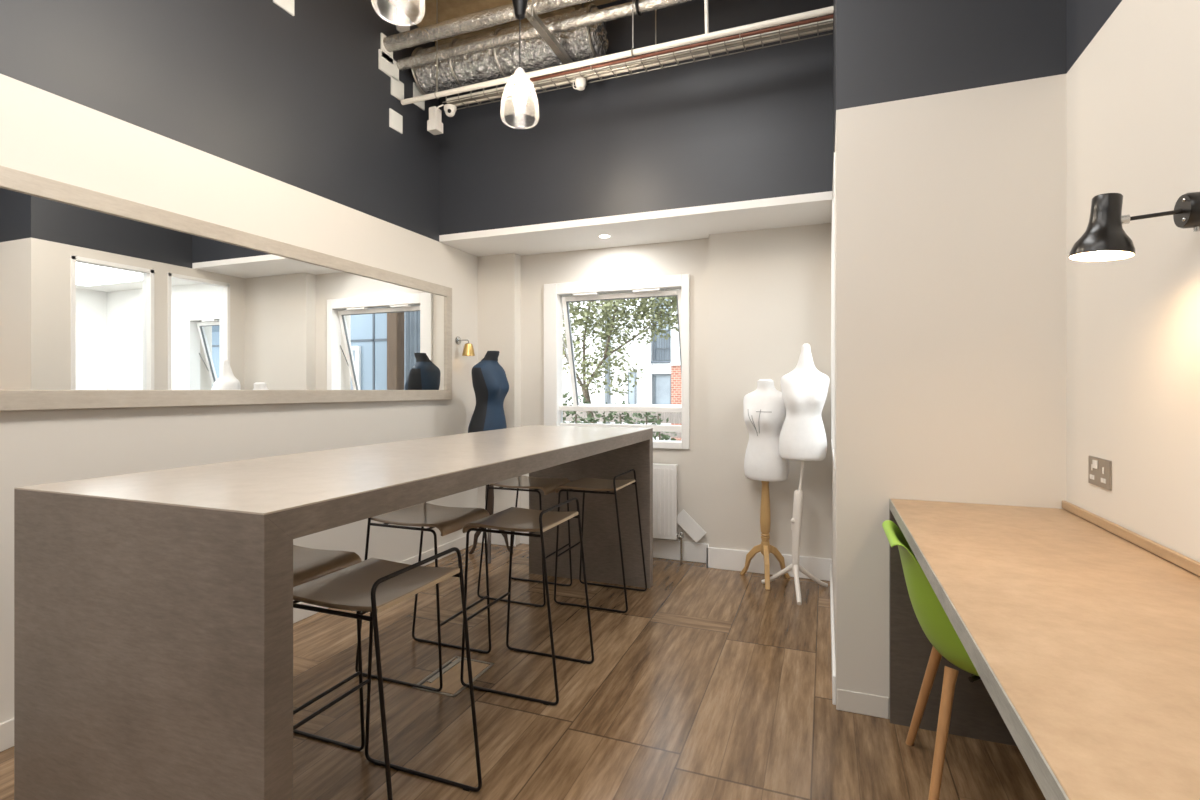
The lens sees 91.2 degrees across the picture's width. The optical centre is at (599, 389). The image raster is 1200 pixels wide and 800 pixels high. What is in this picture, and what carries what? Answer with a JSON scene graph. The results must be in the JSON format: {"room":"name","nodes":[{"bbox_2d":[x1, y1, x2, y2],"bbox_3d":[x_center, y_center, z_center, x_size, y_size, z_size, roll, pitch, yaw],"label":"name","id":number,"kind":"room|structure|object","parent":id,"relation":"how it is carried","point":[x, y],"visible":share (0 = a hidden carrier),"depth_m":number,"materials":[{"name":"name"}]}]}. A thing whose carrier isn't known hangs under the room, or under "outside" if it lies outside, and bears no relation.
{"room":"design studio","nodes":[
{"label":"design studio","id":0,"kind":"room"},
{"bbox_2d":[0,0,477,722],"bbox_3d":[-2.402,-0.675,1.656,0.120,3.950,7.970,0,0,21],"label":"wall","id":1,"kind":"structure","parent":0,"point":[255,117],"depth_m":2.96,"materials":[{"name":"beige paint"}]},
{"bbox_2d":[0,165,451,410],"bbox_3d":[-1.769,-0.362,3.089,0.035,0.875,3.300,0,0,21],"label":"wall mirror","id":2,"kind":"object","parent":1,"relation":"attached to","point":[107,301],"visible":1,"depth_m":2.70,"materials":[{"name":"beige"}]},
{"bbox_2d":[0,531,477,751],"bbox_3d":[-2.389,1.250,1.507,0.012,0.100,7.501,0,0,21],"label":"baseboard","id":3,"kind":"structure","parent":1,"relation":"attached to","point":[7,727],"depth_m":3.38,"materials":[{"name":"beige paint"}]},
{"bbox_2d":[273,0,293,15],"bbox_3d":[-1.731,-2.155,3.219,0.012,0.140,0.130,0,0,21],"label":"wall sign","id":4,"kind":"object","parent":1,"relation":"attached to","point":[287,5],"visible":1,"depth_m":3.23,"materials":[{"name":"white plastic"}]},
{"bbox_2d":[381,33,392,62],"bbox_3d":[-1.441,-2.305,3.975,0.012,0.160,0.110,0,0,21],"label":"wall sign","id":5,"kind":"object","parent":1,"relation":"attached to","point":[390,54],"visible":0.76,"depth_m":3.94,"materials":[{"name":"white plastic"}]},
{"bbox_2d":[378,49,398,80],"bbox_3d":[-1.434,-2.200,3.994,0.012,0.130,0.190,0,0,21],"label":"wall sign","id":6,"kind":"object","parent":1,"relation":"attached to","point":[391,69],"visible":1,"depth_m":3.97,"materials":[{"name":"white plastic"}]},
{"bbox_2d":[389,108,402,133],"bbox_3d":[-1.409,-1.855,4.059,0.012,0.125,0.125,0,0,21],"label":"wall sign","id":7,"kind":"object","parent":1,"relation":"attached to","point":[395,119],"visible":1,"depth_m":4.05,"materials":[{"name":"white plastic"}]},
{"bbox_2d":[391,76,403,100],"bbox_3d":[-1.403,-2.085,4.073,0.012,0.130,0.125,0,0,21],"label":"wall sign","id":8,"kind":"object","parent":1,"relation":"attached to","point":[397,87],"visible":0.8,"depth_m":4.07,"materials":[{"name":"white plastic"}]},
{"bbox_2d":[396,8,409,32],"bbox_3d":[-1.382,-2.570,4.129,0.012,0.150,0.130,0,0,21],"label":"wall sign","id":9,"kind":"object","parent":1,"relation":"attached to","point":[402,21],"visible":0.76,"depth_m":4.10,"materials":[{"name":"white plastic"}]},
{"bbox_2d":[413,82,424,109],"bbox_3d":[-1.321,-2.140,4.288,0.012,0.150,0.120,0,0,21],"label":"wall sign","id":10,"kind":"object","parent":1,"relation":"attached to","point":[416,92],"visible":0.6,"depth_m":4.27,"materials":[{"name":"white plastic"}]},
{"bbox_2d":[455,336,474,355],"bbox_3d":[-1.078,-0.354,4.720,0.157,0.159,0.104,0,0,21],"label":"wall lamp","id":11,"kind":"object","parent":1,"relation":"attached to","point":[468,350],"visible":1,"depth_m":4.69,"materials":[{"name":"gold metal"}]},
{"bbox_2d":[383,0,592,51],"bbox_3d":[-0.132,-2.334,3.474,2.812,0.097,0.097,0,0,21],"label":"insulated pipe","id":12,"kind":"object","parent":1,"relation":"attached to","point":[487,18],"visible":0.95,"depth_m":3.71,"materials":[{"name":"metal"}]},
{"bbox_2d":[478,253,520,544],"bbox_3d":[-0.859,0.080,5.008,0.358,2.440,0.105,0,0,21],"label":"wall","id":13,"kind":"structure","parent":0,"point":[499,276],"depth_m":4.95,"materials":[{"name":"beige paint"}]},
{"bbox_2d":[389,0,618,41],"bbox_3d":[0.093,-2.700,0.698,5.426,0.100,7.970,0,0,21],"label":"ceiling","id":14,"kind":"structure","parent":0,"point":[422,13],"depth_m":4.07,"materials":[{"name":"concrete"}]},
{"bbox_2d":[434,0,439,98],"bbox_3d":[-1.091,-2.300,3.938,0.008,0.701,0.052,0,0,21],"label":"hanger","id":15,"kind":"object","parent":14,"relation":"hanging from","point":[436,0],"visible":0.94,"depth_m":3.94,"materials":[{"name":"metal"}]},
{"bbox_2d":[401,6,833,104],"bbox_3d":[-0.073,-1.975,3.547,2.754,0.034,0.034,0,0,21],"label":"pipe","id":16,"kind":"object","parent":15,"relation":"hanging from","point":[828,10],"visible":0.95,"depth_m":3.42,"materials":[{"name":"white metal"}]},
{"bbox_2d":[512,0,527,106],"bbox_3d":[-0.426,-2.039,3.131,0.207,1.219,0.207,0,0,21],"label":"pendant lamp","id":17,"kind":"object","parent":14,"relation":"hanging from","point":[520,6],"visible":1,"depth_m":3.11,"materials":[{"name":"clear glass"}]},
{"bbox_2d":[527,0,586,85],"bbox_3d":[-0.250,-2.365,3.674,0.042,0.569,0.800,0,0,21],"label":"bracket","id":18,"kind":"object","parent":14,"relation":"hanging from","point":[537,23],"visible":0.54,"depth_m":3.51,"materials":[{"name":"metal"}]},
{"bbox_2d":[411,4,607,94],"bbox_3d":[-0.623,-2.300,4.026,1.392,0.332,0.332,0,0,21],"label":"air duct","id":19,"kind":"object","parent":18,"relation":"on","point":[590,41],"visible":0.62,"depth_m":3.91,"materials":[{"name":"metal"}]},
{"bbox_2d":[631,0,634,57],"bbox_3d":[0.192,-2.300,3.445,0.008,0.701,0.052,0,0,21],"label":"hanger","id":20,"kind":"object","parent":14,"relation":"hanging from","point":[632,0],"visible":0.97,"depth_m":3.44,"materials":[{"name":"metal"}]},
{"bbox_2d":[635,0,641,15],"bbox_3d":[0.227,-2.430,3.465,0.016,0.440,0.096,0,0,21],"label":"clamp","id":21,"kind":"object","parent":14,"relation":"hanging from","point":[636,1],"visible":0.68,"depth_m":3.43,"materials":[{"name":"black plastic"}]},
{"bbox_2d":[396,0,692,70],"bbox_3d":[-0.089,-2.258,3.586,2.812,0.070,0.070,0,0,21],"label":"insulated pipe","id":22,"kind":"object","parent":21,"relation":"hanging from","point":[622,10],"visible":0.98,"depth_m":3.69,"materials":[{"name":"metal"}]},
{"bbox_2d":[655,10,656,51],"bbox_3d":[0.339,-2.348,3.576,0.008,0.604,0.028,0,0,21],"label":"hanger","id":23,"kind":"object","parent":14,"relation":"hanging from","point":[655,10],"visible":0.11,"depth_m":3.57,"materials":[{"name":"metal"}]},
{"bbox_2d":[704,0,708,33],"bbox_3d":[0.591,-2.319,3.270,0.021,0.661,0.061,0,0,21],"label":"pipe","id":24,"kind":"object","parent":14,"relation":"hanging from","point":[705,1],"visible":1,"depth_m":3.27,"materials":[{"name":"white metal"}]},
{"bbox_2d":[435,6,576,45],"bbox_3d":[-0.706,-2.455,4.293,1.156,0.390,0.050,0,0,21],"label":"beam","id":25,"kind":"structure","parent":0,"point":[568,10],"depth_m":4.26,"materials":[{"name":"metal"}]},
{"bbox_2d":[0,543,1045,799],"bbox_3d":[0.093,1.350,0.698,5.426,0.100,7.970,0,0,21],"label":"floor","id":26,"kind":"structure","parent":0,"point":[712,683],"depth_m":2.42,"materials":[{"name":"brown wood"}]},
{"bbox_2d":[293,545,364,750],"bbox_3d":[-1.138,0.904,2.011,0.475,0.792,0.408,0,0,21],"label":"bar stool","id":27,"kind":"object","parent":26,"relation":"on","point":[309,564],"visible":0.29,"depth_m":2.06,"materials":[{"name":"brown wood"},{"name":"black steel"}]},
{"bbox_2d":[14,425,652,799],"bbox_3d":[-0.584,0.776,2.723,0.890,1.047,2.905,0,0,21],"label":"bar table","id":28,"kind":"object","parent":26,"relation":"on","point":[153,610],"visible":1,"depth_m":1.40,"materials":[{"name":"grey laminate"}]},
{"bbox_2d":[293,547,481,799],"bbox_3d":[-0.673,0.904,1.796,0.475,0.792,0.408,0,0,21],"label":"bar stool","id":29,"kind":"object","parent":26,"relation":"on","point":[372,585],"visible":0.84,"depth_m":1.79,"materials":[{"name":"brown wood"},{"name":"black steel"}]},
{"bbox_2d":[355,502,490,691],"bbox_3d":[-0.827,0.904,2.792,0.475,0.792,0.408,0,0,21],"label":"bar stool","id":30,"kind":"object","parent":26,"relation":"on","point":[448,520],"visible":0.73,"depth_m":2.70,"materials":[{"name":"brown wood"}]},
{"bbox_2d":[412,656,494,696],"bbox_3d":[-0.660,1.296,2.677,0.220,0.007,0.325,0,0,21],"label":"box","id":31,"kind":"object","parent":26,"relation":"on","point":[451,670],"visible":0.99,"depth_m":2.66,"materials":[{"name":"metal"}]},
{"bbox_2d":[468,351,513,563],"bbox_3d":[-0.887,0.499,4.598,0.330,1.601,0.332,0,0,27],"label":"dress form","id":32,"kind":"object","parent":26,"relation":"on","point":[489,379],"visible":0.86,"depth_m":4.48,"materials":[{"name":"blue fabric"}]},
{"bbox_2d":[477,475,571,606],"bbox_3d":[-0.476,0.904,3.782,0.475,0.792,0.408,0,0,21],"label":"bar stool","id":33,"kind":"object","parent":26,"relation":"on","point":[548,485],"visible":0.68,"depth_m":3.67,"materials":[{"name":"brown wood"}]},
{"bbox_2d":[460,497,593,705],"bbox_3d":[-0.320,0.904,2.683,0.475,0.792,0.408,0,0,21],"label":"bar stool","id":34,"kind":"object","parent":26,"relation":"on","point":[511,519],"visible":0.99,"depth_m":2.61,"materials":[{"name":"black metal"}]},
{"bbox_2d":[554,469,646,612],"bbox_3d":[0.011,0.904,3.686,0.475,0.792,0.408,0,0,21],"label":"bar stool","id":35,"kind":"object","parent":26,"relation":"on","point":[592,485],"visible":0.98,"depth_m":3.59,"materials":[{"name":"brown wood veneer plywood"},{"name":"black steel"}]},
{"bbox_2d":[740,379,790,589],"bbox_3d":[1.105,0.613,3.986,0.340,1.373,0.334,0,0,21],"label":"dress form","id":36,"kind":"object","parent":26,"relation":"on","point":[764,407],"visible":0.91,"depth_m":3.94,"materials":[{"name":"white fabric"}]},
{"bbox_2d":[762,344,829,604],"bbox_3d":[1.253,0.501,3.738,0.422,1.597,0.408,0,0,13],"label":"dress form","id":37,"kind":"object","parent":26,"relation":"on","point":[802,437],"visible":0.99,"depth_m":3.70,"materials":[{"name":"white fabric"}]},
{"bbox_2d":[882,520,980,799],"bbox_3d":[1.224,0.889,1.887,0.551,0.830,0.483,0,0,21],"label":"shell chair","id":38,"kind":"object","parent":26,"relation":"on","point":[933,620],"visible":0.55,"depth_m":1.81,"materials":[{"name":"green plastic"}]},
{"bbox_2d":[889,498,1199,799],"bbox_3d":[0.841,0.849,0.736,0.573,0.902,3.180,0,0,21],"label":"desk","id":39,"kind":"object","parent":26,"relation":"on","point":[1079,629],"visible":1,"depth_m":1.10,"materials":[{"name":"beige laminate"}]},
{"bbox_2d":[521,238,708,543],"bbox_3d":[1.523,0.080,4.284,5.326,2.440,0.250,0,0,21],"label":"wall","id":40,"kind":"structure","parent":0,"point":[691,257],"depth_m":4.57,"materials":[{"name":"beige paint"}]},
{"bbox_2d":[544,274,689,448],"bbox_3d":[0.168,-0.215,4.840,1.225,1.330,0.377,0,0,21],"label":"window","id":41,"kind":"structure","parent":40,"relation":"in","point":[556,305],"depth_m":4.77,"materials":[{"name":"white paint"}]},
{"bbox_2d":[573,292,598,295],"bbox_3d":[-0.117,-0.783,4.789,0.210,0.022,0.042,0,0,21],"label":"vent","id":42,"kind":"object","parent":41,"relation":"attached to","point":[574,293],"depth_m":4.78,"materials":[{"name":"white paint"}]},
{"bbox_2d":[632,288,660,292],"bbox_3d":[0.364,-0.783,4.604,0.220,0.022,0.042,0,0,21],"label":"vent","id":43,"kind":"object","parent":41,"relation":"attached to","point":[634,290],"depth_m":4.60,"materials":[{"name":"white paint"}]},
{"bbox_2d":[478,528,831,580],"bbox_3d":[0.284,1.225,4.558,2.816,0.150,0.126,0,0,21],"label":"baseboard","id":44,"kind":"structure","parent":40,"relation":"attached to","point":[717,558],"depth_m":4.26,"materials":[{"name":"white paint"}]},
{"bbox_2d":[677,509,705,542],"bbox_3d":[0.678,1.025,4.431,0.251,0.241,0.017,0,0,25],"label":"board","id":45,"kind":"object","parent":44,"relation":"on","point":[688,524],"visible":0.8,"depth_m":4.42,"materials":[{"name":"white paint"}]},
{"bbox_2d":[653,463,683,562],"bbox_3d":[0.138,0.932,4.625,1.063,0.735,0.119,0,0,23],"label":"radiator","id":46,"kind":"object","parent":40,"relation":"attached to","point":[664,475],"visible":0.23,"depth_m":4.45,"materials":[{"name":"white metal"}]},
{"bbox_2d":[439,0,832,234],"bbox_3d":[0.284,-1.920,4.417,2.916,1.460,0.890,0,0,21],"label":"wall","id":47,"kind":"structure","parent":0,"point":[756,124],"depth_m":3.91,"materials":[{"name":"grey paint"}]},
{"bbox_2d":[439,191,832,256],"bbox_3d":[0.192,-1.165,4.318,2.816,0.050,0.640,0,0,21],"label":"ceiling","id":48,"kind":"structure","parent":0,"point":[697,222],"depth_m":4.13,"materials":[{"name":"white paint"}]},
{"bbox_2d":[598,234,610,237],"bbox_3d":[0.034,-1.139,4.357,0.100,0.003,0.100,0,0,21],"label":"recessed light","id":49,"kind":"object","parent":48,"relation":"in","point":[602,235],"visible":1,"depth_m":4.36,"materials":[{"name":"white paint"}]},
{"bbox_2d":[709,223,831,558],"bbox_3d":[1.210,0.080,4.211,0.840,2.440,0.110,0,0,21],"label":"wall pier","id":50,"kind":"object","parent":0,"point":[770,289],"visible":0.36,"depth_m":4.18,"materials":[{"name":"beige paint"}]},
{"bbox_2d":[832,0,835,659],"bbox_3d":[1.356,-0.675,3.282,0.100,3.950,1.740,0,0,21],"label":"wall","id":51,"kind":"structure","parent":0,"point":[834,1],"depth_m":2.87,"materials":[{"name":"beige paint"}]},
{"bbox_2d":[442,17,832,109],"bbox_3d":[0.104,-2.010,3.666,2.506,0.061,0.126,0,0,21],"label":"cable tray","id":52,"kind":"object","parent":51,"relation":"attached to","point":[817,28],"visible":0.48,"depth_m":3.57,"materials":[{"name":"metal"}]},
{"bbox_2d":[427,104,443,134],"bbox_3d":[-1.141,-1.905,4.141,0.132,0.170,0.091,0,0,21],"label":"junction box","id":53,"kind":"object","parent":52,"relation":"attached to","point":[434,124],"visible":1,"depth_m":4.12,"materials":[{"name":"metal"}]},
{"bbox_2d":[444,104,455,116],"bbox_3d":[-1.047,-1.945,4.108,0.086,0.072,0.086,0,0,21],"label":"dome camera","id":54,"kind":"object","parent":52,"relation":"attached to","point":[450,109],"visible":1,"depth_m":4.08,"materials":[{"name":"white plastic"}]},
{"bbox_2d":[573,77,585,89],"bbox_3d":[-0.127,-1.950,3.752,0.081,0.061,0.072,0,0,-21],"label":"detector","id":55,"kind":"object","parent":52,"relation":"attached to","point":[580,83],"visible":1,"depth_m":3.73,"materials":[{"name":"white plastic"}]},
{"bbox_2d":[447,19,832,102],"bbox_3d":[0.102,-2.004,3.630,2.488,0.028,0.028,0,0,21],"label":"cable","id":56,"kind":"object","parent":52,"relation":"in","point":[509,86],"visible":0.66,"depth_m":3.56,"materials":[{"name":"white red-brown plastic"}]},
{"bbox_2d":[449,23,832,104],"bbox_3d":[0.113,-2.001,3.660,2.488,0.022,0.022,0,0,21],"label":"cable","id":57,"kind":"object","parent":52,"relation":"in","point":[830,23],"visible":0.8,"depth_m":3.55,"materials":[{"name":"cream plastic"}]},
{"bbox_2d":[454,26,832,105],"bbox_3d":[0.125,-2.003,3.690,2.488,0.026,0.026,0,0,21],"label":"cable","id":58,"kind":"object","parent":52,"relation":"in","point":[827,28],"visible":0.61,"depth_m":3.58,"materials":[{"name":"white red-brown plastic"}]},
{"bbox_2d":[512,14,832,85],"bbox_3d":[0.339,-1.992,3.482,1.938,0.031,0.031,0,0,21],"label":"copper pipe","id":59,"kind":"object","parent":51,"relation":"attached to","point":[591,67],"visible":0.97,"depth_m":3.42,"materials":[{"name":"metal"}]},
{"bbox_2d":[831,221,831,445],"bbox_3d":[1.466,-0.355,3.567,0.112,1.414,0.594,0,0,21],"label":"window","id":60,"kind":"structure","parent":51,"relation":"in","point":[831,221],"depth_m":3.84,"materials":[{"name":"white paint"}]},
{"bbox_2d":[830,564,835,704],"bbox_3d":[1.268,1.240,3.210,0.014,0.120,1.683,0,0,21],"label":"baseboard","id":61,"kind":"structure","parent":51,"relation":"attached to","point":[831,578],"depth_m":2.79,"materials":[{"name":"white paint"}]},
{"bbox_2d":[832,152,834,468],"bbox_3d":[1.208,-0.355,2.894,0.112,1.414,0.614,0,0,21],"label":"window","id":62,"kind":"structure","parent":51,"relation":"in","point":[833,192],"depth_m":3.17,"materials":[{"name":"white paint"}]},
{"bbox_2d":[836,0,1066,718],"bbox_3d":[2.151,-0.675,1.989,2.510,3.950,0.105,0,0,21],"label":"wall","id":63,"kind":"structure","parent":0,"point":[951,115],"depth_m":2.26,"materials":[{"name":"beige paint"}]},
{"bbox_2d":[1067,0,1199,561],"bbox_3d":[0.674,-0.675,-0.644,0.100,3.950,5.880,0,0,21],"label":"wall","id":64,"kind":"structure","parent":0,"point":[1133,66],"depth_m":1.64,"materials":[{"name":"beige paint"}]},
{"bbox_2d":[1088,456,1111,490],"bbox_3d":[1.575,0.260,1.856,0.010,0.090,0.156,0,0,21],"label":"wall socket","id":65,"kind":"object","parent":64,"relation":"attached to","point":[1099,470],"visible":1,"depth_m":1.84,"materials":[{"name":"metal"}]},
{"bbox_2d":[1092,460,1097,468],"bbox_3d":[1.579,0.237,1.876,0.004,0.026,0.032,0,0,21],"label":"switch","id":66,"kind":"object","parent":65,"relation":"attached to","point":[1094,462],"depth_m":1.87,"materials":[{"name":"white plastic"}]},
{"bbox_2d":[1069,192,1199,261],"bbox_3d":[1.254,-0.386,1.371,0.259,0.149,0.121,0,0,21],"label":"wall lamp","id":67,"kind":"object","parent":64,"relation":"attached to","point":[1104,238],"visible":1,"depth_m":1.36,"materials":[{"name":"black metal"}]},
{"bbox_2d":[1193,226,1199,231],"bbox_3d":[1.342,-0.362,1.322,0.012,0.010,0.012,0,0,21],"label":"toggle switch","id":68,"kind":"object","parent":67,"relation":"attached to","point":[1195,228],"depth_m":1.32,"materials":[{"name":"silver metal"}]},
{"label":"outside","id":69,"kind":"structure","parent":0,"visible":0},
{"bbox_3d":[11.590,1.460,30.192,80.000,0.280,55.320,0,0,21],"label":"ground","id":70,"kind":"structure","parent":69,"visible":0},
{"bbox_2d":[563,392,676,440],"bbox_3d":[-0.133,0.688,7.130,2.394,1.386,0.817,0,0,21],"label":"hedge","id":71,"kind":"object","parent":70,"relation":"on","point":[627,417],"visible":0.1,"depth_m":6.97,"materials":[{"name":"green plant"}]},
{"bbox_2d":[563,289,677,422],"bbox_3d":[0.051,-0.728,8.106,2.707,4.105,1.295,0,0,21],"label":"tree","id":72,"kind":"object","parent":70,"relation":"on","point":[609,305],"visible":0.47,"depth_m":7.97,"materials":[{"name":"green plant"}]},
{"bbox_2d":[563,297,681,439],"bbox_3d":[3.664,-4.690,15.127,24.000,12.020,3.129,0,0,21],"label":"apartment building","id":73,"kind":"structure","parent":70,"relation":"on","point":[660,383],"depth_m":14.62,"materials":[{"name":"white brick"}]},
{"bbox_2d":[563,411,681,440],"bbox_3d":[3.304,0.820,10.561,9.400,1.000,0.112,0,0,21],"label":"fence","id":74,"kind":"object","parent":70,"relation":"on","point":[674,417],"visible":0.02,"depth_m":11.40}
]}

